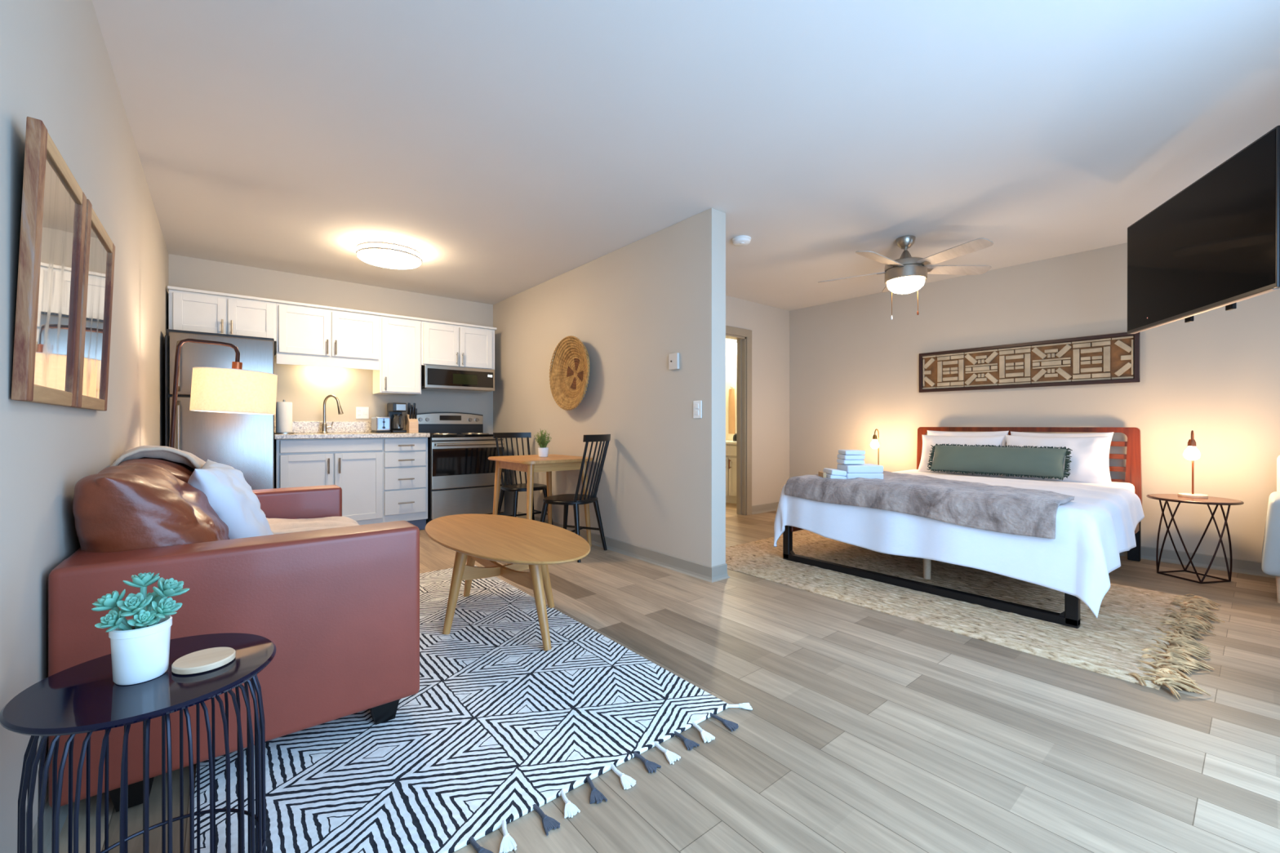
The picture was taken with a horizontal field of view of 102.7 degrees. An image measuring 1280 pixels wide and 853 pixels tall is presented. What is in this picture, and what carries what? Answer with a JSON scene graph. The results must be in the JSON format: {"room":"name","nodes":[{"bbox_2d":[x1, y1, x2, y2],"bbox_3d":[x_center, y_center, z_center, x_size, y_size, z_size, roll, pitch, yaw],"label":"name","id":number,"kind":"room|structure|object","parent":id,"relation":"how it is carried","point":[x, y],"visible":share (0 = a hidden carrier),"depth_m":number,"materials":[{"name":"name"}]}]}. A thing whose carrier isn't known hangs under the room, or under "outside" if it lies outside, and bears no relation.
{"room":"studio apartment","nodes":[
{"label":"studio apartment","id":0,"kind":"room"},
{"bbox_2d":[0,0,168,852],"bbox_3d":[-1.914,-0.207,1.733,0.100,2.440,6.600,0,0,-39],"label":"wall","id":1,"kind":"structure","parent":0,"point":[56,70],"depth_m":1.35,"materials":[{"name":"paint"}]},
{"bbox_2d":[25,797,68,852],"bbox_3d":[-1.582,0.967,1.425,0.022,0.094,5.500,0,0,-39],"label":"baseboard","id":2,"kind":"structure","parent":1,"relation":"attached to","point":[47,816],"depth_m":1.24,"materials":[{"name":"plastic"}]},
{"bbox_2d":[11,116,86,406],"bbox_3d":[-1.401,-0.344,1.226,0.043,0.582,0.466,0,0,-39],"label":"wall mirror","id":3,"kind":"object","parent":1,"relation":"attached to","point":[54,207],"visible":1,"depth_m":1.16,"materials":[{"name":"brown wood"}]},
{"bbox_2d":[34,155,78,391],"bbox_3d":[-1.401,-0.344,1.226,0.004,0.519,0.384,3,-2,-39],"label":"mirror glass","id":4,"kind":"object","parent":3,"relation":"attached to","point":[60,208],"depth_m":1.22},
{"bbox_2d":[68,199,115,410],"bbox_3d":[-1.710,-0.345,1.603,0.044,0.582,0.489,0,0,-39],"label":"wall mirror","id":5,"kind":"object","parent":1,"relation":"attached to","point":[96,304],"visible":0.78,"depth_m":1.60,"materials":[{"name":"brown wood"}]},
{"bbox_2d":[82,225,109,399],"bbox_3d":[-1.710,-0.345,1.603,0.004,0.519,0.407,3,-2,-39],"label":"mirror glass","id":6,"kind":"object","parent":5,"relation":"attached to","point":[99,259],"depth_m":1.62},
{"bbox_2d":[108,615,172,685],"bbox_3d":[-0.973,0.435,0.999,0.089,0.105,0.089,0,0,-39],"label":"pot","id":7,"kind":"object","parent":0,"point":[140,651],"depth_m":0.97,"materials":[{"name":"ceramic"}]},
{"bbox_2d":[168,253,493,433],"bbox_3d":[-2.796,-0.212,5.213,2.949,2.440,0.100,0,0,-39],"label":"wall","id":8,"kind":"structure","parent":0,"point":[307,387],"depth_m":5.01,"materials":[{"name":"paint"}]},
{"bbox_2d":[168,289,276,343],"bbox_3d":[-3.507,-0.909,4.327,0.690,0.333,0.362,0,0,-39],"label":"upper cabinet","id":9,"kind":"object","parent":8,"relation":"attached to","point":[188,311],"visible":0.7,"depth_m":4.19,"materials":[{"name":"white paint"}]},
{"bbox_2d":[167,285,497,329],"bbox_3d":[-2.743,-1.089,4.970,2.700,0.022,0.336,0,0,-39],"label":"trim","id":10,"kind":"structure","parent":9,"relation":"attached to","point":[169,287],"depth_m":4.62,"materials":[{"name":"white paint"}]},
{"bbox_2d":[274,302,379,370],"bbox_3d":[-2.923,-0.812,4.806,0.819,0.529,0.362,0,0,-39],"label":"upper cabinet","id":11,"kind":"object","parent":8,"relation":"attached to","point":[306,335],"visible":0.96,"depth_m":4.67,"materials":[{"name":"white paint"}]},
{"bbox_2d":[355,407,368,418],"bbox_3d":[-2.791,-0.137,5.145,0.115,0.118,0.011,0,0,-39],"label":"wall outlet","id":12,"kind":"object","parent":8,"relation":"attached to","point":[361,412],"visible":1,"depth_m":5.14,"materials":[{"name":"white plastic"}]},
{"bbox_2d":[372,315,421,395],"bbox_3d":[-2.457,-0.703,5.188,0.386,0.747,0.362,0,0,-39],"label":"upper cabinet","id":13,"kind":"object","parent":8,"relation":"attached to","point":[399,373],"visible":0.99,"depth_m":5.07,"materials":[{"name":"white paint"}]},
{"bbox_2d":[421,320,494,369],"bbox_3d":[-2.003,-0.852,5.560,0.784,0.450,0.362,0,0,-39],"label":"upper cabinet","id":14,"kind":"object","parent":8,"relation":"attached to","point":[442,344],"visible":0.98,"depth_m":5.42,"materials":[{"name":"white paint"}]},
{"bbox_2d":[421,364,494,393],"bbox_3d":[-1.995,-0.505,5.535,0.747,0.241,0.407,0,0,-39],"label":"microwave","id":15,"kind":"object","parent":14,"relation":"attached to","point":[433,378],"visible":0.94,"depth_m":5.36,"materials":[{"name":"silver metal"}]},
{"bbox_2d":[537,447,548,457],"bbox_3d":[-0.838,0.223,4.426,0.094,0.081,0.094,0,0,-39],"label":"pot","id":16,"kind":"object","parent":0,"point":[542,451],"depth_m":4.39,"materials":[{"name":"ceramic"}]},
{"bbox_2d":[493,208,725,566],"bbox_3d":[-0.578,-0.211,4.724,0.138,2.440,3.468,0,0,-39],"label":"wall partition","id":17,"kind":"structure","parent":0,"point":[662,486],"depth_m":3.94,"materials":[{"name":"paint"}]},
{"bbox_2d":[549,335,590,410],"bbox_3d":[-0.599,-0.469,4.543,0.112,0.660,0.661,0,0,-39],"label":"wall basket","id":18,"kind":"object","parent":17,"relation":"attached to","point":[569,374],"visible":1,"depth_m":4.59,"materials":[{"name":"wicker"}]},
{"bbox_2d":[517,511,730,582],"bbox_3d":[-0.361,0.962,4.462,0.182,0.094,2.830,0,0,-39],"label":"baseboard","id":19,"kind":"structure","parent":17,"relation":"attached to","point":[717,573],"depth_m":3.73,"materials":[{"name":"plastic"}]},
{"bbox_2d":[668,352,679,369],"bbox_3d":[0.237,-0.458,3.600,0.027,0.113,0.090,0,0,-39],"label":"thermostat","id":20,"kind":"object","parent":17,"relation":"attached to","point":[673,358],"visible":1,"depth_m":3.59,"materials":[{"name":"white plastic"}]},
{"bbox_2d":[693,400,702,417],"bbox_3d":[0.384,-0.114,3.433,0.011,0.118,0.076,0,0,-39],"label":"light switch","id":21,"kind":"object","parent":17,"relation":"attached to","point":[697,405],"visible":1,"depth_m":3.42,"materials":[{"name":"white plastic"}]},
{"bbox_2d":[58,502,1279,852],"bbox_3d":[0.444,1.040,3.668,6.200,0.060,6.600,0,0,-39],"label":"floor","id":22,"kind":"structure","parent":0,"point":[866,730],"depth_m":1.67,"materials":[{"name":"grey wood"}]},
{"bbox_2d":[0,632,275,852],"bbox_3d":[-0.963,0.750,1.018,0.390,0.523,0.390,0,0,-39],"label":"side table","id":23,"kind":"object","parent":22,"relation":"on","point":[84,697],"visible":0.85,"depth_m":0.96,"materials":[{"name":"black metal"}]},
{"bbox_2d":[91,572,189,685],"bbox_3d":[-0.970,0.388,0.994,0.120,0.198,0.121,0,0,21],"label":"potted succulent","id":24,"kind":"object","parent":23,"relation":"on","point":[140,644],"visible":1,"depth_m":0.97,"materials":[{"name":"white ceramic"}]},
{"bbox_2d":[171,647,235,675],"bbox_3d":[-0.894,0.480,1.051,0.100,0.014,0.100,0,0,-39],"label":"coaster","id":25,"kind":"object","parent":23,"relation":"on","point":[211,659],"visible":1,"depth_m":1.04,"materials":[{"name":"brown wood"}]},
{"bbox_2d":[164,328,274,489],"bbox_3d":[-3.353,0.137,4.111,0.638,1.685,0.818,0,0,-39],"label":"refrigerator","id":26,"kind":"object","parent":22,"relation":"on","point":[245,442],"visible":0.52,"depth_m":3.84,"materials":[{"name":"silver metal"}]},
{"bbox_2d":[168,338,277,448],"bbox_3d":[-2.436,0.265,2.950,0.572,1.514,0.394,0,0,-24],"label":"floor lamp","id":27,"kind":"object","parent":22,"relation":"on","point":[235,389],"visible":0.88,"depth_m":2.83,"materials":[{"name":"beige fabric"}]},
{"bbox_2d":[231,361,242,369],"bbox_3d":[-2.353,-0.347,2.989,0.048,0.057,0.048,4,-2,-39],"label":"socket","id":28,"kind":"object","parent":27,"relation":"attached to","point":[235,365],"depth_m":2.97,"materials":[{"name":"orange metal"}]},
{"bbox_2d":[274,437,382,524],"bbox_3d":[-2.856,0.557,4.681,0.805,0.903,0.642,0,0,-39],"label":"base cabinet","id":29,"kind":"object","parent":22,"relation":"on","point":[355,465],"visible":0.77,"depth_m":4.52,"materials":[{"name":"grey paint"}]},
{"bbox_2d":[274,421,430,439],"bbox_3d":[-2.706,0.027,4.806,1.228,0.153,0.640,0,0,-39],"label":"countertop","id":30,"kind":"structure","parent":29,"relation":"on","point":[302,429],"depth_m":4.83,"materials":[{"name":"stone"}]},
{"bbox_2d":[274,400,294,434],"bbox_3d":[-3.038,-0.082,4.368,0.150,0.293,0.150,0,0,-39],"label":"paper towel holder","id":31,"kind":"object","parent":30,"relation":"on","point":[283,409],"visible":1,"depth_m":4.32,"materials":[{"name":"white paper"}]},
{"bbox_2d":[320,394,343,433],"bbox_3d":[-2.882,-0.118,4.817,0.253,0.364,0.087,0,0,15],"label":"faucet","id":32,"kind":"object","parent":30,"relation":"on","point":[324,428],"visible":1,"depth_m":4.81,"materials":[{"name":"silver metal"}]},
{"bbox_2d":[370,416,391,432],"bbox_3d":[-2.574,-0.020,5.085,0.134,0.156,0.258,0,0,-39],"label":"toaster","id":33,"kind":"object","parent":30,"relation":"on","point":[379,424],"visible":1,"depth_m":5.00,"materials":[{"name":"silver metal"}]},
{"bbox_2d":[386,402,406,432],"bbox_3d":[-2.442,-0.087,5.145,0.130,0.299,0.252,0,0,-39],"label":"coffee maker","id":34,"kind":"object","parent":30,"relation":"on","point":[394,410],"visible":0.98,"depth_m":5.09,"materials":[{"name":"black plastic"}]},
{"bbox_2d":[404,402,418,432],"bbox_3d":[-2.334,-0.090,5.232,0.088,0.304,0.145,0,0,-39],"label":"knife block","id":35,"kind":"object","parent":30,"relation":"on","point":[411,419],"visible":1,"depth_m":5.19,"materials":[{"name":"brown wood"}]},
{"bbox_2d":[382,437,427,529],"bbox_3d":[-2.390,0.557,5.064,0.399,0.903,0.642,0,0,-39],"label":"base cabinet","id":36,"kind":"object","parent":22,"relation":"on","point":[405,460],"visible":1,"depth_m":4.84,"materials":[{"name":"grey paint"}]},
{"bbox_2d":[416,412,504,520],"bbox_3d":[-1.911,0.425,5.407,0.747,1.166,0.715,0,0,-39],"label":"range","id":37,"kind":"object","parent":22,"relation":"on","point":[461,474],"visible":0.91,"depth_m":5.17,"materials":[{"name":"silver metal"}]},
{"bbox_2d":[430,432,493,437],"bbox_3d":[-1.901,0.087,5.394,0.747,0.031,0.575,0,0,-39],"label":"cooktop","id":38,"kind":"object","parent":37,"relation":"in","point":[432,434],"depth_m":5.18,"materials":[{"name":"black metal"}]},
{"bbox_2d":[194,564,752,852],"bbox_3d":[-0.957,1.004,2.286,1.556,0.015,2.520,0,0,-39],"label":"area rug","id":39,"kind":"object","parent":22,"relation":"on","point":[499,726],"visible":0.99,"depth_m":1.62,"materials":[{"name":"black fabric"}]},
{"bbox_2d":[48,457,419,812],"bbox_3d":[-1.586,0.558,2.116,0.868,0.880,1.625,0,0,-39],"label":"sofa","id":40,"kind":"object","parent":39,"relation":"on","point":[339,607],"visible":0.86,"depth_m":1.49,"materials":[{"name":"brown leather"}]},
{"bbox_2d":[72,462,230,552],"bbox_3d":[-1.576,0.351,1.713,0.365,0.444,0.680,0,0,-39],"label":"cushion","id":41,"kind":"object","parent":40,"relation":"on","point":[131,506],"depth_m":1.45,"materials":[{"name":"brown leather"}]},
{"bbox_2d":[118,457,194,483],"bbox_3d":[-1.980,0.345,2.210,0.370,0.454,0.640,0,0,-39],"label":"cushion","id":42,"kind":"object","parent":40,"relation":"on","point":[183,472],"depth_m":2.03,"materials":[{"name":"brown leather"}]},
{"bbox_2d":[187,459,273,539],"bbox_3d":[-1.626,0.353,2.047,0.270,0.427,0.468,0,0,-39],"label":"throw pillow","id":43,"kind":"object","parent":40,"relation":"on","point":[225,487],"visible":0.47,"depth_m":1.91,"materials":[{"name":"white fabric"}]},
{"bbox_2d":[110,445,358,534],"bbox_3d":[-1.834,0.395,2.450,0.955,0.634,0.510,0,0,-39],"label":"throw blanket","id":44,"kind":"object","parent":40,"relation":"on","point":[277,526],"visible":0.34,"depth_m":2.29,"materials":[{"name":"white fabric"}]},
{"bbox_2d":[425,514,590,651],"bbox_3d":[-0.729,0.779,2.673,0.636,0.449,1.390,0,0,-39],"label":"coffee table","id":45,"kind":"object","parent":39,"relation":"on","point":[486,540],"visible":1,"depth_m":2.50,"materials":[{"name":"brown wood"}]},
{"bbox_2d":[493,432,553,524],"bbox_3d":[-1.130,0.536,4.902,0.435,0.951,0.502,0,0,-39],"label":"spindle chair","id":46,"kind":"object","parent":22,"relation":"on","point":[516,487],"visible":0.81,"depth_m":4.93,"materials":[{"name":"black paint"}]},
{"bbox_2d":[488,454,592,546],"bbox_3d":[-0.853,0.637,4.382,0.670,0.746,0.770,0,0,-39],"label":"dining table","id":47,"kind":"object","parent":22,"relation":"on","point":[530,464],"visible":0.73,"depth_m":4.25,"materials":[{"name":"brown wood"}]},
{"bbox_2d":[534,429,551,457],"bbox_3d":[-0.838,0.141,4.422,0.152,0.245,0.188,0,0,-12],"label":"potted herb","id":48,"kind":"object","parent":47,"relation":"on","point":[543,451],"visible":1,"depth_m":4.40,"materials":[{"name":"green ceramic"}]},
{"bbox_2d":[539,434,610,562],"bbox_3d":[-0.514,0.537,4.059,0.502,0.951,0.435,0,0,25],"label":"spindle chair","id":49,"kind":"object","parent":22,"relation":"on","point":[566,500],"visible":0.91,"depth_m":3.98,"materials":[{"name":"black paint"}]},
{"bbox_2d":[725,440,736,503],"bbox_3d":[1.355,0.603,6.832,0.575,0.806,0.980,0,0,-39],"label":"bathroom vanity","id":50,"kind":"object","parent":22,"relation":"on","point":[731,446],"visible":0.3,"depth_m":6.65,"materials":[{"name":"white paint"}]},
{"bbox_2d":[725,440,736,444],"bbox_3d":[1.360,0.215,6.835,0.563,0.030,0.980,0,0,-39],"label":"countertop","id":51,"kind":"structure","parent":50,"relation":"on","point":[727,442],"depth_m":6.65,"materials":[{"name":"beige stone"}]},
{"bbox_2d":[733,433,736,440],"bbox_3d":[1.326,0.143,6.976,0.120,0.111,0.120,0,0,-39],"label":"bag","id":52,"kind":"object","parent":51,"relation":"on","point":[735,434],"visible":0.26,"depth_m":6.94,"materials":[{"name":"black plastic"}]},
{"bbox_2d":[782,426,1142,628],"bbox_3d":[2.417,0.508,3.826,2.104,1.003,1.700,0,0,-39],"label":"bed","id":53,"kind":"object","parent":22,"relation":"on","point":[1070,617],"visible":0.34,"depth_m":3.78,"materials":[{"name":"brown wood"}]},
{"bbox_2d":[773,472,1144,617],"bbox_3d":[2.054,0.628,3.456,1.338,0.512,1.845,0,0,-39],"label":"duvet","id":54,"kind":"object","parent":53,"relation":"on","point":[1092,529],"visible":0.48,"depth_m":2.77,"materials":[{"name":"white fabric"}]},
{"bbox_2d":[784,471,1075,539],"bbox_3d":[1.917,0.445,3.402,1.061,0.210,1.567,0,0,-39],"label":"fur throw","id":55,"kind":"object","parent":54,"relation":"on","point":[978,505],"visible":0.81,"depth_m":2.90,"materials":[{"name":"grey fur"}]},
{"bbox_2d":[818,471,826,477],"bbox_3d":[1.275,0.349,3.579,0.024,0.062,0.100,0,0,0],"label":"pouch","id":56,"kind":"object","parent":55,"relation":"on","point":[822,474],"visible":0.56,"depth_m":3.54,"materials":[{"name":"beige fabric"}]},
{"bbox_2d":[822,467,846,479],"bbox_3d":[1.353,0.335,3.570,0.114,0.080,0.171,0,0,-1],"label":"folded towel","id":57,"kind":"object","parent":55,"relation":"on","point":[830,473],"visible":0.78,"depth_m":3.49,"materials":[{"name":"fabric"}]},
{"bbox_2d":[837,463,883,479],"bbox_3d":[1.535,0.319,3.579,0.252,0.106,0.202,0,0,0],"label":"folded towel","id":58,"kind":"object","parent":55,"relation":"on","point":[866,470],"visible":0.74,"depth_m":3.48,"materials":[{"name":"fabric"}]},
{"bbox_2d":[836,458,864,464],"bbox_3d":[1.481,0.246,3.598,0.148,0.030,0.141,0,0,0],"label":"folded towel","id":59,"kind":"object","parent":58,"relation":"on","point":[838,460],"visible":0.92,"depth_m":3.53,"materials":[{"name":"fabric"}]},
{"bbox_2d":[837,453,865,459],"bbox_3d":[1.483,0.213,3.599,0.144,0.032,0.142,0,0,0],"label":"folded towel","id":60,"kind":"object","parent":59,"relation":"on","point":[842,456],"visible":0.96,"depth_m":3.53,"materials":[{"name":"fabric"}]},
{"bbox_2d":[838,449,865,454],"bbox_3d":[1.488,0.181,3.599,0.139,0.032,0.144,0,0,0],"label":"folded towel","id":61,"kind":"object","parent":60,"relation":"on","point":[840,451],"visible":1,"depth_m":3.53,"materials":[{"name":"fabric"}]},
{"bbox_2d":[917,434,1004,476],"bbox_3d":[2.830,0.254,4.543,0.196,0.354,0.660,0,0,-39],"label":"bed pillow","id":62,"kind":"object","parent":53,"relation":"on","point":[927,440],"visible":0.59,"depth_m":4.58,"materials":[{"name":"white fabric"}]},
{"bbox_2d":[927,430,1008,475],"bbox_3d":[2.943,0.234,4.642,0.152,0.395,0.660,0,0,-39],"label":"bed pillow","id":63,"kind":"object","parent":53,"relation":"on","point":[929,432],"visible":0.2,"depth_m":4.60,"materials":[{"name":"white fabric"}]},
{"bbox_2d":[927,443,1072,479],"bbox_3d":[2.892,0.276,4.187,0.174,0.253,0.995,0,0,-39],"label":"lumbar pillow","id":64,"kind":"object","parent":53,"relation":"on","point":[1042,462],"visible":1,"depth_m":4.09,"materials":[{"name":"green fabric"}]},
{"bbox_2d":[1001,435,1110,484],"bbox_3d":[3.244,0.255,4.022,0.195,0.368,0.660,0,0,-39],"label":"bed pillow","id":65,"kind":"object","parent":53,"relation":"on","point":[1087,459],"visible":0.62,"depth_m":3.85,"materials":[{"name":"white fabric"}]},
{"bbox_2d":[1010,431,1113,482],"bbox_3d":[3.367,0.240,4.123,0.145,0.395,0.660,0,0,-39],"label":"bed pillow","id":66,"kind":"object","parent":53,"relation":"on","point":[1108,477],"visible":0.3,"depth_m":3.98,"materials":[{"name":"white fabric"}]},
{"bbox_2d":[725,529,1224,699],"bbox_3d":[1.833,0.991,3.410,1.686,0.039,2.699,0,0,-39],"label":"jute rug","id":67,"kind":"object","parent":22,"relation":"on","point":[1139,636],"visible":0.8,"depth_m":2.78,"materials":[{"name":"beige wicker"}]},
{"bbox_2d":[1146,493,1244,583],"bbox_3d":[3.701,0.745,3.425,0.443,0.532,0.443,0,0,-39],"label":"nightstand","id":68,"kind":"object","parent":22,"relation":"on","point":[1216,501],"visible":0.96,"depth_m":3.38,"materials":[{"name":"brown metal"}]},
{"bbox_2d":[1177,430,1208,497],"bbox_3d":[3.738,0.252,3.462,0.186,0.452,0.140,0,0,-39],"label":"table lamp","id":69,"kind":"object","parent":68,"relation":"on","point":[1192,453],"visible":1,"depth_m":3.43,"materials":[{"name":"brown wood"}]},
{"bbox_2d":[1187,439,1195,446],"bbox_3d":[3.697,0.109,3.428,0.040,0.047,0.040,0,0,-39],"label":"socket","id":70,"kind":"object","parent":69,"relation":"attached to","point":[1191,442],"depth_m":3.42,"materials":[{"name":"brown wood"}]},
{"bbox_2d":[1261,455,1279,603],"bbox_3d":[3.997,0.591,2.914,0.620,0.840,0.580,0,0,-39],"label":"armchair","id":71,"kind":"object","parent":22,"relation":"on","point":[1270,562],"visible":1,"depth_m":2.92,"materials":[{"name":"white fabric"}]},
{"bbox_3d":[2.356,0.742,5.216,0.443,0.532,0.443,0,0,-39],"label":"nightstand","id":72,"kind":"object","parent":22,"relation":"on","visible":0},
{"bbox_2d":[870,428,879,465],"bbox_3d":[2.404,0.249,5.183,0.186,0.452,0.140,0,0,-39],"label":"table lamp","id":73,"kind":"object","parent":72,"relation":"on","point":[874,444],"visible":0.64,"depth_m":5.14,"materials":[{"name":"brown wood"}]},
{"bbox_2d":[92,0,1279,311],"bbox_3d":[0.444,-1.470,3.665,6.200,0.080,6.600,0,0,-39],"label":"ceiling","id":74,"kind":"structure","parent":0,"point":[517,146],"depth_m":2.43,"materials":[{"name":"paint"}]},
{"bbox_2d":[355,240,422,269],"bbox_3d":[-2.009,-1.379,4.110,0.478,0.101,0.478,0,0,-39],"label":"ceiling light","id":75,"kind":"object","parent":74,"relation":"attached to","point":[381,253],"visible":1,"depth_m":3.99,"materials":[{"name":"white plastic"}]},
{"bbox_2d":[732,235,751,246],"bbox_3d":[0.773,-1.405,3.895,0.144,0.048,0.144,0,0,-39],"label":"smoke detector","id":76,"kind":"object","parent":74,"relation":"attached to","point":[742,240],"visible":1,"depth_m":3.85,"materials":[{"name":"white plastic"}]},
{"bbox_2d":[817,235,993,319],"bbox_3d":[1.981,-1.119,3.861,1.195,0.618,1.243,0,0,-39],"label":"ceiling fan","id":77,"kind":"object","parent":74,"relation":"hanging from","point":[906,274],"visible":1,"depth_m":3.78,"materials":[{"name":"silver metal"}]},
{"bbox_2d":[725,338,736,440],"bbox_3d":[1.378,-0.215,7.338,0.100,2.440,1.904,0,0,-39],"label":"wall","id":78,"kind":"structure","parent":0,"point":[731,356],"depth_m":7.37,"materials":[{"name":"paint"}]},
{"bbox_2d":[728,386,734,434],"bbox_3d":[1.302,-0.234,7.311,0.050,0.679,0.114,0,0,-39],"label":"wall mirror","id":79,"kind":"object","parent":78,"relation":"hanging from","point":[731,391],"visible":1,"depth_m":7.30,"materials":[{"name":"beige mirror"}]},
{"bbox_2d":[731,342,736,351],"bbox_3d":[1.349,-1.105,7.173,0.151,0.124,0.124,0,0,-39],"label":"vanity light","id":80,"kind":"object","parent":78,"relation":"attached to","point":[734,345],"visible":0.53,"depth_m":7.12,"materials":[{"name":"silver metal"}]},
{"bbox_2d":[725,295,789,506],"bbox_3d":[0.718,-0.212,5.489,2.836,2.440,0.120,0,0,-39],"label":"wall","id":81,"kind":"structure","parent":0,"point":[769,326],"depth_m":6.06,"materials":[{"name":"paint"}]},
{"bbox_2d":[725,325,751,515],"bbox_3d":[0.870,-0.046,5.613,0.941,2.108,0.153,0,0,-39],"label":"trim","id":82,"kind":"structure","parent":81,"relation":"attached to","point":[743,337],"depth_m":5.83,"materials":[{"name":"paint"}]},
{"bbox_2d":[751,502,778,514],"bbox_3d":[1.569,0.960,6.096,0.752,0.094,0.022,0,0,-39],"label":"baseboard","id":83,"kind":"structure","parent":81,"relation":"attached to","point":[765,508],"depth_m":6.02,"materials":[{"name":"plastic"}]},
{"bbox_2d":[789,242,1279,561],"bbox_3d":[3.272,-0.211,4.689,0.100,2.440,4.596,0,0,-39],"label":"wall","id":84,"kind":"structure","parent":0,"point":[854,369],"depth_m":4.23,"materials":[{"name":"paint"}]},
{"bbox_2d":[919,332,1139,392],"bbox_3d":[3.312,-0.535,4.523,0.043,0.388,1.590,0,0,-39],"label":"wall panel","id":85,"kind":"object","parent":84,"relation":"attached to","point":[1108,358],"visible":0.98,"depth_m":4.40,"materials":[{"name":"brown wood"}]},
{"bbox_2d":[1119,546,1275,577],"bbox_3d":[3.231,0.962,4.644,0.022,0.094,4.376,0,0,-39],"label":"baseboard","id":86,"kind":"structure","parent":84,"relation":"attached to","point":[1239,566],"depth_m":3.66,"materials":[{"name":"plastic"}]},
{"bbox_3d":[2.422,-0.206,1.085,5.785,2.440,0.100,0,0,-39],"label":"wall","id":87,"kind":"structure","parent":0,"visible":0},
{"bbox_2d":[1127,124,1279,333],"bbox_3d":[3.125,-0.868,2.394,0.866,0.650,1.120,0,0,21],"label":"television","id":88,"kind":"object","parent":87,"relation":"attached to","point":[1215,243],"visible":1,"depth_m":2.38,"materials":[{"name":"black plastic"}]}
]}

